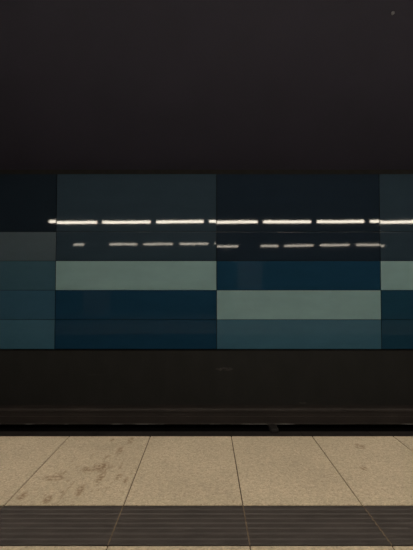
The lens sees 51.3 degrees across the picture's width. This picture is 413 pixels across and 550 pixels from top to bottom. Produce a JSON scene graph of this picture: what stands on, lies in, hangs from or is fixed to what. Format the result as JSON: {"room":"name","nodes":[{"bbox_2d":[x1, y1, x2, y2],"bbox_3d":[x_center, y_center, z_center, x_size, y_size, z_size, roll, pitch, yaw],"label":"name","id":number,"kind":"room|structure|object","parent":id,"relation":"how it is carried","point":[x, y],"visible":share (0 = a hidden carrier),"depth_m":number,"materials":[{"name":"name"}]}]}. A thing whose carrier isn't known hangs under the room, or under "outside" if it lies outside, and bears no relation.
{"room":"metro station","nodes":[
{"label":"metro station","id":0,"kind":"room"},
{"bbox_2d":[0,0,412,169],"bbox_3d":[0.000,-3.163,-1.725,28.000,2.010,18.910,0,-2,0],"label":"ceiling","id":1,"kind":"structure","parent":0,"point":[85,84],"depth_m":6.41,"materials":[{"name":"black paint"}]},
{"bbox_2d":[0,436,412,549],"bbox_3d":[0.000,1.187,-1.656,28.000,0.300,9.847,0,-2,0],"label":"floor","id":2,"kind":"structure","parent":0,"point":[34,470],"depth_m":2.62,"materials":[{"name":"beige tile"}]},
{"bbox_2d":[0,505,412,545],"bbox_3d":[-0.121,1.181,2.039,27.700,0.009,0.346,0,-2,0],"label":"tactile strip","id":3,"kind":"object","parent":2,"relation":"on","point":[123,525],"visible":1,"depth_m":2.01,"materials":[{"name":"stone"}]},
{"bbox_2d":[0,170,412,430],"bbox_3d":[0.000,0.416,7.447,28.000,4.440,0.304,0,-2,0],"label":"wall","id":4,"kind":"structure","parent":0,"point":[26,377],"depth_m":7.25,"materials":[{"name":"paint"}]},
{"bbox_2d":[0,320,54,348],"bbox_3d":[-3.930,1.001,7.256,2.740,0.489,0.034,0,-2,0],"label":"panel","id":5,"kind":"object","parent":4,"relation":"attached to","point":[14,334],"visible":1,"depth_m":7.24,"materials":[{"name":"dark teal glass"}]},
{"bbox_2d":[0,290,55,318],"bbox_3d":[-3.930,0.505,7.275,2.740,0.489,0.035,0,-2,0],"label":"panel","id":6,"kind":"object","parent":4,"relation":"attached to","point":[14,304],"visible":1,"depth_m":7.26,"materials":[{"name":"teal glass"}]},
{"bbox_2d":[0,261,55,289],"bbox_3d":[-3.930,0.010,7.294,2.740,0.489,0.034,0,-2,0],"label":"panel","id":7,"kind":"object","parent":4,"relation":"attached to","point":[14,275],"visible":1,"depth_m":7.28,"materials":[{"name":"glass"}]},
{"bbox_2d":[0,232,55,260],"bbox_3d":[-3.930,-0.486,7.313,2.740,0.489,0.035,0,-2,0],"label":"panel","id":8,"kind":"object","parent":4,"relation":"attached to","point":[14,246],"visible":1,"depth_m":7.30,"materials":[{"name":"grey glass"}]},
{"bbox_2d":[0,174,56,231],"bbox_3d":[-3.930,-1.229,7.342,2.740,0.985,0.035,0,-2,0],"label":"panel","id":9,"kind":"object","parent":4,"relation":"attached to","point":[28,202],"visible":1,"depth_m":7.33,"materials":[{"name":"black glass"}]},
{"bbox_2d":[55,320,215,348],"bbox_3d":[-1.192,1.001,7.256,2.716,0.489,0.035,0,-2,0],"label":"panel","id":10,"kind":"object","parent":4,"relation":"attached to","point":[69,334],"visible":1,"depth_m":7.24,"materials":[{"name":"blue glass"}]},
{"bbox_2d":[55,290,215,318],"bbox_3d":[-1.192,0.505,7.275,2.716,0.489,0.035,0,-2,0],"label":"panel","id":11,"kind":"object","parent":4,"relation":"attached to","point":[70,304],"visible":1,"depth_m":7.26,"materials":[{"name":"blue glass"}]},
{"bbox_2d":[56,261,215,289],"bbox_3d":[-1.192,0.010,7.294,2.716,0.489,0.035,0,-2,0],"label":"panel","id":12,"kind":"object","parent":4,"relation":"attached to","point":[70,275],"visible":1,"depth_m":7.28,"materials":[{"name":"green glass"}]},
{"bbox_2d":[56,232,215,260],"bbox_3d":[-1.192,-0.486,7.313,2.716,0.489,0.035,0,-2,0],"label":"panel","id":13,"kind":"object","parent":4,"relation":"attached to","point":[70,246],"visible":1,"depth_m":7.30,"materials":[{"name":"glass"}]},
{"bbox_2d":[56,174,215,231],"bbox_3d":[-1.192,-1.229,7.342,2.716,0.985,0.035,0,-2,0],"label":"panel","id":14,"kind":"object","parent":4,"relation":"attached to","point":[85,202],"visible":1,"depth_m":7.33,"materials":[{"name":"glass"}]},
{"bbox_2d":[217,261,379,289],"bbox_3d":[1.559,0.010,7.294,2.766,0.489,0.034,0,-2,0],"label":"panel","id":15,"kind":"object","parent":4,"relation":"attached to","point":[231,275],"visible":1,"depth_m":7.28,"materials":[{"name":"blue glass"}]},
{"bbox_2d":[217,232,379,260],"bbox_3d":[1.559,-0.486,7.314,2.766,0.489,0.035,0,-2,0],"label":"panel","id":16,"kind":"object","parent":4,"relation":"attached to","point":[231,246],"visible":1,"depth_m":7.30,"materials":[{"name":"glass"}]},
{"bbox_2d":[217,174,379,231],"bbox_3d":[1.559,-1.229,7.341,2.766,0.985,0.035,0,-2,0],"label":"panel","id":17,"kind":"object","parent":4,"relation":"attached to","point":[245,202],"visible":1,"depth_m":7.33,"materials":[{"name":"glass"}]},
{"bbox_2d":[217,320,380,348],"bbox_3d":[1.559,1.001,7.256,2.766,0.489,0.035,0,-2,0],"label":"panel","id":18,"kind":"object","parent":4,"relation":"attached to","point":[231,334],"visible":1,"depth_m":7.24,"materials":[{"name":"teal ceramic"}]},
{"bbox_2d":[217,290,380,318],"bbox_3d":[1.559,0.505,7.275,2.766,0.489,0.034,0,-2,0],"label":"panel","id":19,"kind":"object","parent":4,"relation":"attached to","point":[231,304],"visible":1,"depth_m":7.26,"materials":[{"name":"green ceramic"}]},
{"bbox_2d":[379,174,412,231],"bbox_3d":[4.324,-1.229,7.341,2.743,0.985,0.035,0,-2,0],"label":"panel","id":20,"kind":"object","parent":4,"relation":"attached to","point":[395,190],"visible":1,"depth_m":7.33,"materials":[{"name":"glass"}]},
{"bbox_2d":[380,261,412,289],"bbox_3d":[4.324,0.010,7.294,2.743,0.489,0.034,0,-2,0],"label":"panel","id":21,"kind":"object","parent":4,"relation":"attached to","point":[394,275],"visible":1,"depth_m":7.28,"materials":[{"name":"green glass"}]},
{"bbox_2d":[380,232,412,260],"bbox_3d":[4.324,-0.486,7.314,2.743,0.489,0.035,0,-2,0],"label":"panel","id":22,"kind":"object","parent":4,"relation":"attached to","point":[394,246],"visible":1,"depth_m":7.30,"materials":[{"name":"glass"}]},
{"bbox_2d":[381,320,412,348],"bbox_3d":[4.324,1.001,7.256,2.743,0.489,0.035,0,-2,0],"label":"panel","id":23,"kind":"object","parent":4,"relation":"attached to","point":[395,334],"visible":1,"depth_m":7.24,"materials":[{"name":"blue glass"}]},
{"bbox_2d":[381,290,412,318],"bbox_3d":[4.324,0.505,7.275,2.743,0.489,0.034,0,-2,0],"label":"panel","id":24,"kind":"object","parent":4,"relation":"attached to","point":[395,304],"visible":1,"depth_m":7.26,"materials":[{"name":"blue glass"}]},
{"bbox_3d":[0.000,2.646,5.064,28.000,0.200,4.896,0,-2,0],"label":"floor track","id":25,"kind":"object","parent":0,"visible":0},
{"bbox_2d":[0,405,412,432],"bbox_3d":[0.000,2.310,6.521,27.900,0.583,0.370,0,-2,0],"label":"rail","id":26,"kind":"object","parent":25,"relation":"on","point":[271,415],"visible":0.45,"depth_m":6.52,"materials":[{"name":"metal"}]},
{"bbox_2d":[0,431,412,437],"bbox_3d":[0.000,2.463,6.310,27.960,0.262,0.220,0,-2,0],"label":"rail","id":27,"kind":"object","parent":25,"relation":"on","point":[2,433],"visible":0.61,"depth_m":6.33,"materials":[{"name":"black metal"}]}
]}

